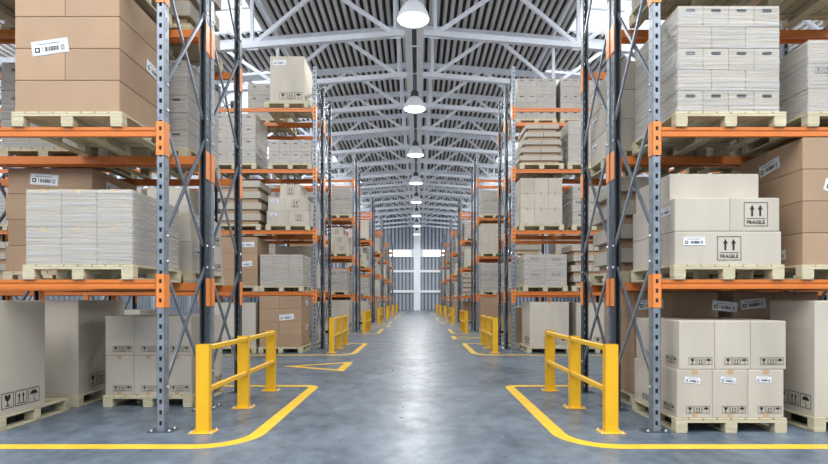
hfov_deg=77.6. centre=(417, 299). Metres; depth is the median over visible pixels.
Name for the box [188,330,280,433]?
barrier
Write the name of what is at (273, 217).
carton
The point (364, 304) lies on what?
carton
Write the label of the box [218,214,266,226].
tray
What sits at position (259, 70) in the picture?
window
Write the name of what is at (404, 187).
roof truss
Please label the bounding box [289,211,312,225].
carton
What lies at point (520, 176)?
pallet
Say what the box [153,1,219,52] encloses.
tray
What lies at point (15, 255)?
carton
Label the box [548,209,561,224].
carton
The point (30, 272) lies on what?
pallet
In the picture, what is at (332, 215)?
pallet
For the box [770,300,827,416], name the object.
carton
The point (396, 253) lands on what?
window
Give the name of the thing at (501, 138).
rack
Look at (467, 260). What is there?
carton
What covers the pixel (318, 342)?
pallet
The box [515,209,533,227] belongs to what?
carton
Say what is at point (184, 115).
stack
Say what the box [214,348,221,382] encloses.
carton
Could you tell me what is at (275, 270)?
stack
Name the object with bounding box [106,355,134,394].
carton
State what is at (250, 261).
carton
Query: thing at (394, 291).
trim
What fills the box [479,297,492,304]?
carton
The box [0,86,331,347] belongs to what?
rack
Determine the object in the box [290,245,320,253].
carton
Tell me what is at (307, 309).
carton
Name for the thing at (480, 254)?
pallet
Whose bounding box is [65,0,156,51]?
carton
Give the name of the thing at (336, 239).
carton
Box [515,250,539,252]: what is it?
tray
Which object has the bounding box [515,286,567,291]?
pallet
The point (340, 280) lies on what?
stack
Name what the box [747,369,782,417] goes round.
carton
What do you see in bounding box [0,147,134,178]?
pallet
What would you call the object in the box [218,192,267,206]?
tray
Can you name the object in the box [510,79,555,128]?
stack
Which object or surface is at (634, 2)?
stack
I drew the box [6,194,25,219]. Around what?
carton
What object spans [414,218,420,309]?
trim
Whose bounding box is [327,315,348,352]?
barrier
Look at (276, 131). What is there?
pallet
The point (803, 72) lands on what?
stack
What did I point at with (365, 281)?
stack
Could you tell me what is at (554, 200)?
carton
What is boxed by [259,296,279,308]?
carton
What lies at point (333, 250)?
carton
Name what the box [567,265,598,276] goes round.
tray
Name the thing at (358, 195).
rack
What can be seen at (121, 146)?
pallet
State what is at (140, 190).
carton
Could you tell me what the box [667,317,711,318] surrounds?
carton
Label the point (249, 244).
carton
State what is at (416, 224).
pendant lamp
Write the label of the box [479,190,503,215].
stack
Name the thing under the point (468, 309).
carton
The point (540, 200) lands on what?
carton
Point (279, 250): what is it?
carton
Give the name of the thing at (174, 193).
carton
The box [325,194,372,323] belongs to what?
rack
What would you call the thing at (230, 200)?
tray
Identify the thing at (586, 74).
rack
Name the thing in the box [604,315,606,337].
carton
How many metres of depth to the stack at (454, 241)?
40.32 m
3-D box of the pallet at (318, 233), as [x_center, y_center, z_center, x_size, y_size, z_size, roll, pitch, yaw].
[-3.655,-1.959,15.810,1.200,0.160,1.140,0,0,0]
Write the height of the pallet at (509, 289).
0.160 m
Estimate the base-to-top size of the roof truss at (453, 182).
4.078 m
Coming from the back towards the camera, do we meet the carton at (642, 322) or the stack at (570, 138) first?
the stack at (570, 138)
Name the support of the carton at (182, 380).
on the pallet at (108, 400)
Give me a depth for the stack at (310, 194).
22.30 m
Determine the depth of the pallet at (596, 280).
7.41 m
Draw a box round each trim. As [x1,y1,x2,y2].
[391,270,439,271]
[391,290,439,292]
[411,249,422,256]
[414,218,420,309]
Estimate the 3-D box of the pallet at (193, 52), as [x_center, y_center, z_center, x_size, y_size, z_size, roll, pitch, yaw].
[-3.635,-3.618,7.460,1.200,0.160,1.140,0,0,0]
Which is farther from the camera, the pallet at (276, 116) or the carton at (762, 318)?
the pallet at (276, 116)
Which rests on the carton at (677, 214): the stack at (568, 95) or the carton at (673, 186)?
the carton at (673, 186)
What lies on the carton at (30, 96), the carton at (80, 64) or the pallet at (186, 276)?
the carton at (80, 64)
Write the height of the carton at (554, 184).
0.421 m
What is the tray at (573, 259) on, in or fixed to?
on the tray at (572, 270)
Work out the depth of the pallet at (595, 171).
7.45 m
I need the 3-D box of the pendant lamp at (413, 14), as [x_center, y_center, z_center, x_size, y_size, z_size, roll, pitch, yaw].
[-0.130,-8.905,14.800,0.945,1.750,0.945,0,0,-6]
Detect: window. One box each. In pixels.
[215,2,262,35]
[221,70,309,118]
[389,250,410,256]
[423,250,443,256]
[567,6,631,34]
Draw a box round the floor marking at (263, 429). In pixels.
[0,385,317,448]
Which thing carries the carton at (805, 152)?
on the carton at (804, 184)
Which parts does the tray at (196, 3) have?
lid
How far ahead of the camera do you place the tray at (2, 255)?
13.97 m
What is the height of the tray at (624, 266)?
0.128 m
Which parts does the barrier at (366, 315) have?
post, post, post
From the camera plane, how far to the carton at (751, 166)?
6.37 m
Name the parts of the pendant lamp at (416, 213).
lamp shade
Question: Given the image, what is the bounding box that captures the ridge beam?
[403,0,423,228]
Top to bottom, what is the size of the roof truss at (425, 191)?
4.078 m
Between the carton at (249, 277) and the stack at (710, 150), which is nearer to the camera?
the stack at (710, 150)
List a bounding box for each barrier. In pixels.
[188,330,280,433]
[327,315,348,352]
[361,310,371,332]
[377,307,382,323]
[386,306,390,318]
[392,305,394,314]
[442,306,445,318]
[449,307,453,323]
[458,310,468,332]
[479,315,499,352]
[540,330,625,433]
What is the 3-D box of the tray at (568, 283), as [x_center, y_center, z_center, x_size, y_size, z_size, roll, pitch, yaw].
[4.805,-0.436,14.500,1.020,0.112,0.960,0,0,0]
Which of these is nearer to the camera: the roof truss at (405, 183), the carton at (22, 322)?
the carton at (22, 322)
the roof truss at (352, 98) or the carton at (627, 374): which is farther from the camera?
the roof truss at (352, 98)
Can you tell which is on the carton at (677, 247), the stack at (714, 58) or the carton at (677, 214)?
the carton at (677, 214)
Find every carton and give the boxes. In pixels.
[0,300,44,416]
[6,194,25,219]
[6,246,55,270]
[8,168,58,193]
[8,220,26,245]
[15,0,65,16]
[15,17,145,69]
[15,49,65,80]
[15,81,145,126]
[44,300,124,394]
[49,168,136,190]
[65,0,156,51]
[65,49,156,107]
[106,315,143,354]
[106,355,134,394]
[127,309,156,314]
[134,315,171,354]
[134,355,156,394]
[137,188,146,194]
[145,43,156,79]
[145,100,156,126]
[147,188,156,198]
[169,188,198,209]
[169,315,199,354]
[169,355,195,394]
[178,212,220,248]
[179,206,198,214]
[179,242,221,274]
[191,314,221,349]
[214,302,259,346]
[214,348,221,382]
[221,237,262,254]
[222,253,233,269]
[222,270,259,285]
[242,253,260,269]
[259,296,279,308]
[259,308,305,320]
[259,321,279,333]
[259,333,305,346]
[263,239,268,254]
[267,211,288,224]
[268,197,284,210]
[270,56,311,115]
[275,246,293,254]
[280,184,307,198]
[280,296,309,308]
[280,320,309,333]
[285,197,312,213]
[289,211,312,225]
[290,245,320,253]
[294,246,319,261]
[305,308,309,319]
[306,332,309,344]
[310,302,320,342]
[311,260,319,274]
[311,273,319,287]
[325,244,335,252]
[325,300,351,328]
[331,227,345,235]
[333,236,349,244]
[336,244,351,253]
[337,297,351,299]
[348,229,351,237]
[354,247,363,252]
[354,301,368,320]
[358,221,368,230]
[358,253,366,258]
[359,229,368,237]
[361,259,367,265]
[373,282,379,287]
[373,288,379,294]
[442,270,448,280]
[462,301,470,306]
[462,307,470,313]
[464,249,470,257]
[464,257,470,265]
[479,224,489,234]
[479,233,489,243]
[479,243,489,252]
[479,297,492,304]
[479,305,503,312]
[479,313,492,320]
[479,321,503,328]
[490,224,497,232]
[490,233,497,242]
[490,243,497,252]
[493,297,503,304]
[493,313,503,320]
[499,224,503,232]
[508,307,521,318]
[508,318,521,330]
[508,329,521,342]
[515,178,533,198]
[515,193,533,212]
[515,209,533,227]
[522,302,568,346]
[534,178,547,193]
[534,193,547,208]
[534,209,547,224]
[548,178,561,193]
[548,193,561,208]
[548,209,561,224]
[550,234,580,253]
[569,302,604,346]
[591,61,635,117]
[591,90,635,142]
[591,119,635,166]
[604,292,673,316]
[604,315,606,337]
[605,337,635,368]
[621,316,636,342]
[621,365,633,394]
[633,198,729,241]
[633,231,780,269]
[634,358,648,404]
[636,174,757,212]
[636,317,680,359]
[661,319,713,368]
[661,364,711,417]
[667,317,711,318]
[674,292,737,316]
[695,319,749,368]
[697,317,743,318]
[712,369,747,417]
[718,292,773,316]
[727,317,769,319]
[728,319,785,368]
[729,198,778,230]
[740,152,768,183]
[746,0,758,5]
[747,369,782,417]
[758,169,827,206]
[759,137,827,180]
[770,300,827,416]
[774,292,817,299]
[779,201,827,236]
[781,233,827,265]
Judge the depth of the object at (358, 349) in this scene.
15.48 m
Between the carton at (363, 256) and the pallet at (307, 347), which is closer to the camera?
the pallet at (307, 347)
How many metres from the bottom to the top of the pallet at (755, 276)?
0.160 m
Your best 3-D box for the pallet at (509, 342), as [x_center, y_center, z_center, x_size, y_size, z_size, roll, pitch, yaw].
[3.456,1.358,15.810,1.200,0.160,1.140,0,0,0]
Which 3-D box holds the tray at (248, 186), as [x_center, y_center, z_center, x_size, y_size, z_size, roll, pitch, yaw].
[-4.861,-3.087,14.500,1.160,0.296,1.060,0,0,0]
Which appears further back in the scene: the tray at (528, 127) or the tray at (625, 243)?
the tray at (528, 127)
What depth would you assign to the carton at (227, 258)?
13.95 m
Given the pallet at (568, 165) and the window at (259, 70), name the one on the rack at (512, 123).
the pallet at (568, 165)
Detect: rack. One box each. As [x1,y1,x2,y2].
[0,0,215,432]
[0,0,242,407]
[0,66,327,352]
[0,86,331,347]
[214,154,357,332]
[222,162,361,330]
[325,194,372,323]
[325,198,374,322]
[339,216,382,307]
[344,221,383,317]
[363,243,392,300]
[375,231,388,305]
[440,244,468,304]
[441,241,470,312]
[444,234,476,305]
[445,231,462,314]
[449,219,457,306]
[450,216,463,307]
[457,201,508,321]
[459,194,510,322]
[469,162,541,330]
[474,154,621,332]
[498,86,819,347]
[501,66,827,352]
[580,0,827,407]
[611,0,827,432]
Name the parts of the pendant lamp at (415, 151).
lamp shade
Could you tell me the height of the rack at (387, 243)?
7.760 m
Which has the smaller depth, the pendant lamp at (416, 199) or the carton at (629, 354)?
the carton at (629, 354)
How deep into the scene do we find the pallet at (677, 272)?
5.62 m
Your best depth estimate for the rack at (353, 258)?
22.35 m
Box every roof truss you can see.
[0,0,821,64]
[0,25,643,107]
[0,62,601,140]
[107,131,711,178]
[137,113,673,168]
[143,149,648,187]
[171,158,643,200]
[180,169,579,209]
[214,178,508,207]
[214,186,509,217]
[221,90,519,141]
[327,204,508,229]
[327,209,547,235]
[354,193,508,215]
[358,201,508,221]
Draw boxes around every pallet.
[0,0,15,25]
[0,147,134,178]
[0,224,7,229]
[0,398,69,431]
[1,23,14,29]
[3,271,121,279]
[11,112,171,155]
[22,265,180,282]
[45,387,105,406]
[98,147,220,178]
[103,386,223,406]
[117,271,223,285]
[134,0,171,27]
[156,23,222,71]
[156,173,197,178]
[219,163,267,178]
[221,224,271,235]
[222,346,258,352]
[243,286,258,291]
[258,343,310,352]
[259,286,311,291]
[261,119,296,135]
[264,102,312,121]
[266,224,317,235]
[268,163,319,178]
[274,233,319,240]
[275,287,320,291]
[311,340,320,347]
[325,214,351,221]
[325,253,351,255]
[325,291,350,294]
[325,328,351,332]
[347,265,368,267]
[479,214,503,221]
[479,253,503,255]
[479,291,502,294]
[508,175,554,187]
[508,287,551,291]
[508,340,518,347]
[509,119,556,135]
[515,253,541,255]
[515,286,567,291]
[516,163,563,177]
[516,224,563,235]
[519,343,567,352]
[556,163,590,178]
[557,119,580,131]
[561,224,597,235]
[568,286,579,291]
[584,347,599,352]
[589,147,706,178]
[591,271,709,285]
[602,382,633,405]
[629,0,751,27]
[631,265,784,282]
[632,112,785,155]
[632,398,786,432]
[686,147,778,173]
[689,272,795,279]
[737,265,827,279]
[742,112,827,155]
[753,0,827,27]
[783,408,827,431]
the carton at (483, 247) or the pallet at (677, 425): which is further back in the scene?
the carton at (483, 247)
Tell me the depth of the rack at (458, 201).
33.07 m
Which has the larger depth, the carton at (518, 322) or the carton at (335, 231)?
the carton at (335, 231)
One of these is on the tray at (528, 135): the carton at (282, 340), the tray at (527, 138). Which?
the tray at (527, 138)
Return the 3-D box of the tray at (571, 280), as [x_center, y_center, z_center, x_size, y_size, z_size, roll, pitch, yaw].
[4.805,-0.518,14.500,1.160,0.276,1.060,0,0,0]
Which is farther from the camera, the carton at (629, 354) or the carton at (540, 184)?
the carton at (540, 184)
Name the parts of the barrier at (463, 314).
post, post, post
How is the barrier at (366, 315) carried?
on the floor at (414, 394)
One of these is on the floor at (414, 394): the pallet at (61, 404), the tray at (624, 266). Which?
the pallet at (61, 404)
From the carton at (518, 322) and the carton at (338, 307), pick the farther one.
the carton at (338, 307)
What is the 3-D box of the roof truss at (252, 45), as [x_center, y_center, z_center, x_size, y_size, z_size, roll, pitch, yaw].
[-0.100,-10.001,19.100,44.340,4.078,0.200,0,0,0]
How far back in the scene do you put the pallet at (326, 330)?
22.30 m
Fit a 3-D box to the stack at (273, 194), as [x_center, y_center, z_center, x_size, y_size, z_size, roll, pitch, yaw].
[-6.755,-4.341,22.850,1.182,1.286,1.122,0,0,0]
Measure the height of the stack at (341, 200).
1.206 m
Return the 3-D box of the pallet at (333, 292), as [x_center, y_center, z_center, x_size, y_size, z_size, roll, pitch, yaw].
[-3.655,-0.300,22.850,1.200,0.160,1.140,0,0,0]
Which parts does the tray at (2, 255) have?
lid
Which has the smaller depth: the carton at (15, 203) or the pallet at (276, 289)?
the carton at (15, 203)
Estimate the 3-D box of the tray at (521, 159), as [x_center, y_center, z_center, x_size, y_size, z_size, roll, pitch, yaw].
[3.335,-3.804,14.500,1.160,0.211,1.060,0,0,0]
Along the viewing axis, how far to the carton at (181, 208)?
13.95 m
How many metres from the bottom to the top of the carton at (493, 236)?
0.419 m
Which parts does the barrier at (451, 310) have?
post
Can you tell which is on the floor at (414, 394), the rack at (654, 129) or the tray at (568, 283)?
the rack at (654, 129)
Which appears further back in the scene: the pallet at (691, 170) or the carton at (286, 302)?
the carton at (286, 302)
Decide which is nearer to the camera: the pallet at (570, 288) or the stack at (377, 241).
the pallet at (570, 288)
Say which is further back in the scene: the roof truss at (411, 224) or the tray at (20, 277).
the roof truss at (411, 224)
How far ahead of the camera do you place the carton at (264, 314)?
13.95 m
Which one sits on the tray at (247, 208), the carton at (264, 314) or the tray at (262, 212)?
the tray at (262, 212)
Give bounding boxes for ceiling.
[0,0,827,215]
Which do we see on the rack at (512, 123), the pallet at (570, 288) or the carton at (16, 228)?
the pallet at (570, 288)
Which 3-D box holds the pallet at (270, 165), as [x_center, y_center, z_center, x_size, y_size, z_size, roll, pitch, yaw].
[-3.455,-3.618,14.500,1.200,0.160,1.140,0,0,0]
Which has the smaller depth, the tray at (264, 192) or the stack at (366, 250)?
the tray at (264, 192)
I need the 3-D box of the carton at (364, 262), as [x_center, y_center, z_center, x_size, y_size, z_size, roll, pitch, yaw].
[-3.327,-2.224,31.198,0.560,0.369,1.100,0,0,0]
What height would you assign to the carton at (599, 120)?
0.389 m
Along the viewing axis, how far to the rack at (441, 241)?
55.70 m
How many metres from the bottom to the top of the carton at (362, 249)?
0.369 m
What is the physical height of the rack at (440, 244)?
7.760 m
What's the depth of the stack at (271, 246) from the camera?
22.30 m
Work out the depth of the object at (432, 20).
22.46 m
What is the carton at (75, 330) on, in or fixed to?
on the pallet at (75, 400)
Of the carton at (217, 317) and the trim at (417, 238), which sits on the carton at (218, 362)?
the carton at (217, 317)
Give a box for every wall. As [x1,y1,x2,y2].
[0,112,248,313]
[249,207,579,309]
[589,173,827,301]
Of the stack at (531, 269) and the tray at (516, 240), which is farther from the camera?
the tray at (516, 240)
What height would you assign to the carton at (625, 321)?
0.346 m
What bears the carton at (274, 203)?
on the carton at (273, 217)
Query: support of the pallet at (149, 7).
on the rack at (162, 285)
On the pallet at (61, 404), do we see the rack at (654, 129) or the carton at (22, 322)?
the carton at (22, 322)
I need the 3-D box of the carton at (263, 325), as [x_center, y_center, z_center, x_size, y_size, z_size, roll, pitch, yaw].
[-4.021,0.761,14.500,0.544,0.344,1.097,0,0,0]
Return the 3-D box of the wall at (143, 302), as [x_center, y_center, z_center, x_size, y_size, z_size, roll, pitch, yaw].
[-22.900,-4.662,28.940,0.400,12.200,82.120,0,0,0]
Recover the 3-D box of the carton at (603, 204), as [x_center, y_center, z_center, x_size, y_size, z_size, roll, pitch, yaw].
[3.306,-1.404,7.460,1.020,0.128,0.960,0,0,0]
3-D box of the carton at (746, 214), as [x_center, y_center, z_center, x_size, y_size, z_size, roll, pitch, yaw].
[3.666,-0.927,6.148,0.537,0.364,1.100,0,0,0]
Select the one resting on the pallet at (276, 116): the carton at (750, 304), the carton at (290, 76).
the carton at (290, 76)
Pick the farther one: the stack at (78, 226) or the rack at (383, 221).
the rack at (383, 221)
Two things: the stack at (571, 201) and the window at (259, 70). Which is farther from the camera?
the window at (259, 70)
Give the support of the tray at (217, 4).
on the tray at (196, 3)
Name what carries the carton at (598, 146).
on the pallet at (595, 171)
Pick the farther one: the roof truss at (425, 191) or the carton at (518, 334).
the roof truss at (425, 191)
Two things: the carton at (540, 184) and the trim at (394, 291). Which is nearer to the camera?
the carton at (540, 184)
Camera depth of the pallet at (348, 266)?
30.63 m
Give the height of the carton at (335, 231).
0.369 m
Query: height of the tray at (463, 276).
0.276 m
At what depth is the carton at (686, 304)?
6.91 m
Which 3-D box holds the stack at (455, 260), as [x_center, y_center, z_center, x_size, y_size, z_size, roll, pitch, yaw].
[3.352,-2.642,40.860,1.182,1.206,1.122,0,0,0]
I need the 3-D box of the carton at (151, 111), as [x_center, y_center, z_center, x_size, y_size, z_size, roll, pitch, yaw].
[-3.815,-2.212,6.425,1.137,0.346,0.547,0,0,0]
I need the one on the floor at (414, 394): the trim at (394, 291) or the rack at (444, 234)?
the rack at (444, 234)
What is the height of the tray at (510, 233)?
0.326 m
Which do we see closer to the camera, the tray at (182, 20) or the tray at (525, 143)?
the tray at (182, 20)
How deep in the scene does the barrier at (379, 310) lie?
30.61 m
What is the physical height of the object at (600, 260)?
0.316 m
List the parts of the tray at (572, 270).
lid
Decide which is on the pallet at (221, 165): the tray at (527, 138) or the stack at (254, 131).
the stack at (254, 131)
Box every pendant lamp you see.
[397,0,429,28]
[403,68,425,113]
[407,124,423,157]
[409,172,422,184]
[410,193,421,203]
[412,204,420,216]
[412,217,420,226]
[413,228,420,234]
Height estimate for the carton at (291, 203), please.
0.369 m
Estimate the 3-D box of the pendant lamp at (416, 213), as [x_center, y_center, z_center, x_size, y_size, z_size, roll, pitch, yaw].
[-0.130,-8.905,49.550,0.945,1.750,0.945,0,0,-6]
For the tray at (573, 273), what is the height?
0.112 m
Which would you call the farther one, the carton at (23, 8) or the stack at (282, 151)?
the stack at (282, 151)
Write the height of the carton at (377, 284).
0.499 m
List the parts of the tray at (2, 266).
lid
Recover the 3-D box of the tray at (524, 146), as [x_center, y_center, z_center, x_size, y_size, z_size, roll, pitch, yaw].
[3.368,-4.171,14.500,0.890,0.086,0.960,0,0,0]
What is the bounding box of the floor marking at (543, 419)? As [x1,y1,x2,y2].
[505,385,827,448]
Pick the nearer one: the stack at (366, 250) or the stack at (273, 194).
the stack at (273, 194)
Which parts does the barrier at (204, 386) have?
plate, post, rail, rail, post, plate, rail, rail, post, plate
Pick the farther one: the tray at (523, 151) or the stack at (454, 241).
the stack at (454, 241)
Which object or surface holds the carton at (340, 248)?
on the pallet at (332, 254)
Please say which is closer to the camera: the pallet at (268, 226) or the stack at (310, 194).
the pallet at (268, 226)
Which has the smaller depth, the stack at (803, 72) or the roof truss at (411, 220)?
the stack at (803, 72)
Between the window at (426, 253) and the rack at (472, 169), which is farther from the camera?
the window at (426, 253)
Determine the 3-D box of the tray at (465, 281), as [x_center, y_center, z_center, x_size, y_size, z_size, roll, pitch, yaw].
[3.289,-1.078,31.200,1.160,0.276,1.060,0,0,0]
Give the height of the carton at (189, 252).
0.399 m
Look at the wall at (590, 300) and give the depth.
67.01 m
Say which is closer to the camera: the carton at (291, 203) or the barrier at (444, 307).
the carton at (291, 203)
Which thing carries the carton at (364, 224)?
on the carton at (364, 232)
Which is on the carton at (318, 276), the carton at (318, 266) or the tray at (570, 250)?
the carton at (318, 266)
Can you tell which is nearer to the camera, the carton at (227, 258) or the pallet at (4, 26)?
the pallet at (4, 26)
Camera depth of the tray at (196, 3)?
7.39 m
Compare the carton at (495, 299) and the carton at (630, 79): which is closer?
the carton at (630, 79)
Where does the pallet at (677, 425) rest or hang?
on the floor at (414, 394)
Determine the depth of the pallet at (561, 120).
15.25 m
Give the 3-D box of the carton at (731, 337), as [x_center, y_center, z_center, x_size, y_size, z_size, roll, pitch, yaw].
[3.406,0.491,5.843,0.384,0.524,0.550,0,0,0]
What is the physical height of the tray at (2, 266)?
0.296 m
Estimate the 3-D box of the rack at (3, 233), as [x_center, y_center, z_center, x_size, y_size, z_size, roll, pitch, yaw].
[-8.950,-2.442,14.550,12.580,7.760,1.270,0,0,0]
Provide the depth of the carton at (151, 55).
6.28 m
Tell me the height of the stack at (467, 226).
0.956 m
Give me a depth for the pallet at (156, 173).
14.97 m
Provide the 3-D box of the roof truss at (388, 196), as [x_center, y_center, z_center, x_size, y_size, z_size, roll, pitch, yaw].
[-0.100,-10.001,57.820,44.340,4.078,0.200,0,0,0]
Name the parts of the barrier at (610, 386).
post, plate, rail, rail, post, plate, rail, rail, plate, post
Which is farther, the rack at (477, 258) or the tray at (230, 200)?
the rack at (477, 258)
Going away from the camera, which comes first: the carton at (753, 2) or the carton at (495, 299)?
the carton at (753, 2)
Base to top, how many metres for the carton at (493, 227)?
0.419 m
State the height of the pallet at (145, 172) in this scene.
0.160 m
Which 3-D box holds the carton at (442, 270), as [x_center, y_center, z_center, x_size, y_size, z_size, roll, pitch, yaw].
[3.281,-2.639,56.249,1.157,1.201,1.101,0,0,0]
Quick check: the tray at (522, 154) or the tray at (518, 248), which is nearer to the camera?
the tray at (522, 154)
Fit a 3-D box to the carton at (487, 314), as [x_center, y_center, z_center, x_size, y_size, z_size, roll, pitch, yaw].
[2.970,0.758,22.850,0.544,0.346,1.097,0,0,0]
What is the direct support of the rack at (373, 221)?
on the floor at (414, 394)
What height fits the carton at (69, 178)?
0.346 m
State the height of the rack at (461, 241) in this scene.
7.760 m
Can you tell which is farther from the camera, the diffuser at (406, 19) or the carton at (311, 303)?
the carton at (311, 303)
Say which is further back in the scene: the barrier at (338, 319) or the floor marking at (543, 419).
the barrier at (338, 319)
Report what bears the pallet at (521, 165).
on the rack at (512, 123)
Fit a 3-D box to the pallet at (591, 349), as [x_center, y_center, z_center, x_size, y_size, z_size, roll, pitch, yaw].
[4.876,1.358,14.500,1.200,0.160,1.140,0,0,0]
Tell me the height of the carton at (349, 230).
0.499 m
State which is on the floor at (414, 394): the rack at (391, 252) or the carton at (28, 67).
the rack at (391, 252)
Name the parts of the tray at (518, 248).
lid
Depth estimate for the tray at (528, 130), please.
14.02 m
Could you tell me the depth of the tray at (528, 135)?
13.97 m
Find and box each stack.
[0,188,7,223]
[1,62,98,151]
[26,189,178,269]
[131,60,218,167]
[218,114,266,168]
[248,84,295,129]
[249,234,280,252]
[260,255,310,286]
[266,185,279,196]
[269,140,318,170]
[308,192,320,203]
[308,197,320,233]
[320,269,349,290]
[325,187,351,213]
[354,277,369,292]
[364,238,379,250]
[364,248,369,266]
[453,240,455,252]
[453,258,457,273]
[454,282,462,294]
[456,238,470,250]
[464,222,476,238]
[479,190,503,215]
[479,263,503,290]
[508,260,515,287]
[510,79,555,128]
[516,254,566,286]
[556,79,599,121]
[558,121,590,165]
[562,186,604,227]
[632,0,640,11]
[635,6,778,140]
[707,138,774,155]
[761,40,827,126]
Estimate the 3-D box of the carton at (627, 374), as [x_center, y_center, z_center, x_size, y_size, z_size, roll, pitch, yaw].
[3.466,1.105,7.185,1.137,0.346,0.547,0,0,0]
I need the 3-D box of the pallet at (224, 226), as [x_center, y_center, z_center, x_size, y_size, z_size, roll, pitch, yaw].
[-4.855,-1.959,14.500,1.200,0.160,1.140,0,0,0]
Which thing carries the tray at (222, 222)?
on the tray at (261, 219)
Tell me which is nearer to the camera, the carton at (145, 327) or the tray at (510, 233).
the carton at (145, 327)
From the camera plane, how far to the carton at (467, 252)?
30.65 m
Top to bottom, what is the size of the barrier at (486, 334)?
0.955 m
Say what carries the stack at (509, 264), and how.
on the pallet at (509, 289)
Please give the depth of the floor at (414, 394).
6.03 m
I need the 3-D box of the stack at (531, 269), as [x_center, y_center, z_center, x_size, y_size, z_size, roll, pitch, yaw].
[3.456,-0.808,14.500,1.180,0.856,1.120,0,0,0]
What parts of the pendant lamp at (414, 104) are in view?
lamp shade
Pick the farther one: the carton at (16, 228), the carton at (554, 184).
the carton at (554, 184)
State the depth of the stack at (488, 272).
22.30 m
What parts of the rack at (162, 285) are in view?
plate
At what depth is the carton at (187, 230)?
6.92 m
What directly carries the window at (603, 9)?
attached to the ceiling
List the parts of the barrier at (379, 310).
post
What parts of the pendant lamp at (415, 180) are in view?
lamp shade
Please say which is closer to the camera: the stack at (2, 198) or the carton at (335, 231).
the stack at (2, 198)
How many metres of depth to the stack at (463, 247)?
39.00 m
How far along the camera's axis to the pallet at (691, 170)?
7.67 m
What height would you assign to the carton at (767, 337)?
0.524 m
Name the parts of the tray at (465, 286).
lid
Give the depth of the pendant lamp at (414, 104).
21.57 m
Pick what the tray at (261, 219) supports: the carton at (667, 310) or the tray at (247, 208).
the tray at (247, 208)
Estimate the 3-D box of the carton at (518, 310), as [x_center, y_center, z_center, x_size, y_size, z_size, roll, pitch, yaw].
[3.446,0.411,15.810,1.137,0.346,1.097,0,0,0]
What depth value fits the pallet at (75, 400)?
6.94 m
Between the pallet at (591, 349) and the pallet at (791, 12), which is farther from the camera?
the pallet at (591, 349)
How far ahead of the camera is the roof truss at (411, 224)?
68.28 m
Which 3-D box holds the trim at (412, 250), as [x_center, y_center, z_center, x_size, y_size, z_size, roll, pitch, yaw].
[-0.100,-6.312,69.850,1.700,1.100,0.100,0,0,0]
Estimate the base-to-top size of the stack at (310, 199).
1.006 m
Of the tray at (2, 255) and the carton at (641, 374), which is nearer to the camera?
the carton at (641, 374)
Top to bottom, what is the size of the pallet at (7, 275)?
0.160 m
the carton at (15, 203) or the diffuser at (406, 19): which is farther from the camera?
the diffuser at (406, 19)
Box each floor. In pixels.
[0,310,827,463]
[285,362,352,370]
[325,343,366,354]
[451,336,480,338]
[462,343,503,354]
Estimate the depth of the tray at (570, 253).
14.02 m
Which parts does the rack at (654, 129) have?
plate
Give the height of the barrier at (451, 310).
0.955 m
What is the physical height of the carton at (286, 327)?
0.344 m
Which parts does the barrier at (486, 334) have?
post, post, post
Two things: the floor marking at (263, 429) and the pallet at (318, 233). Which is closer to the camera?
the floor marking at (263, 429)
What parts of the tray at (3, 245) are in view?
lid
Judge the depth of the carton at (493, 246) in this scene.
22.30 m
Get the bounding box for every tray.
[0,242,7,252]
[0,253,5,263]
[0,264,5,274]
[0,275,24,279]
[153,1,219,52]
[153,18,194,27]
[174,0,199,13]
[174,0,218,31]
[214,0,220,13]
[217,181,270,196]
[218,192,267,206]
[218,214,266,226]
[219,203,267,216]
[221,188,267,196]
[221,199,267,206]
[221,221,265,226]
[224,210,266,216]
[462,275,476,278]
[462,279,476,283]
[462,284,476,288]
[462,289,476,292]
[510,233,540,235]
[515,148,560,160]
[515,156,561,166]
[515,240,541,244]
[515,245,540,252]
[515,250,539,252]
[516,140,560,153]
[518,124,558,140]
[518,132,560,146]
[520,161,558,163]
[521,153,557,155]
[523,145,557,147]
[526,137,557,139]
[527,129,555,131]
[561,245,598,256]
[566,251,598,256]
[567,255,593,265]
[567,261,593,265]
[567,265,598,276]
[567,271,598,276]
[567,276,602,285]
[567,282,602,285]
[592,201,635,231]
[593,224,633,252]
[594,177,662,208]
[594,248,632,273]
[598,216,632,231]
[599,239,633,252]
[599,263,632,273]
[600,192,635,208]
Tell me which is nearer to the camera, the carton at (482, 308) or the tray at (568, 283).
the tray at (568, 283)
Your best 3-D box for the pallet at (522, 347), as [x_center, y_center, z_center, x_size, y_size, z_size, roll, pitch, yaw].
[3.556,1.358,14.500,1.200,0.160,1.140,0,0,0]
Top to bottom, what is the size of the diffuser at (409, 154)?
0.033 m
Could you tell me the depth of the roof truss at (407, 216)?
61.25 m
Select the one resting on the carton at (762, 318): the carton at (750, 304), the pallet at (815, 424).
the carton at (750, 304)
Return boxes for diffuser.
[398,11,428,27]
[404,106,424,112]
[408,153,422,156]

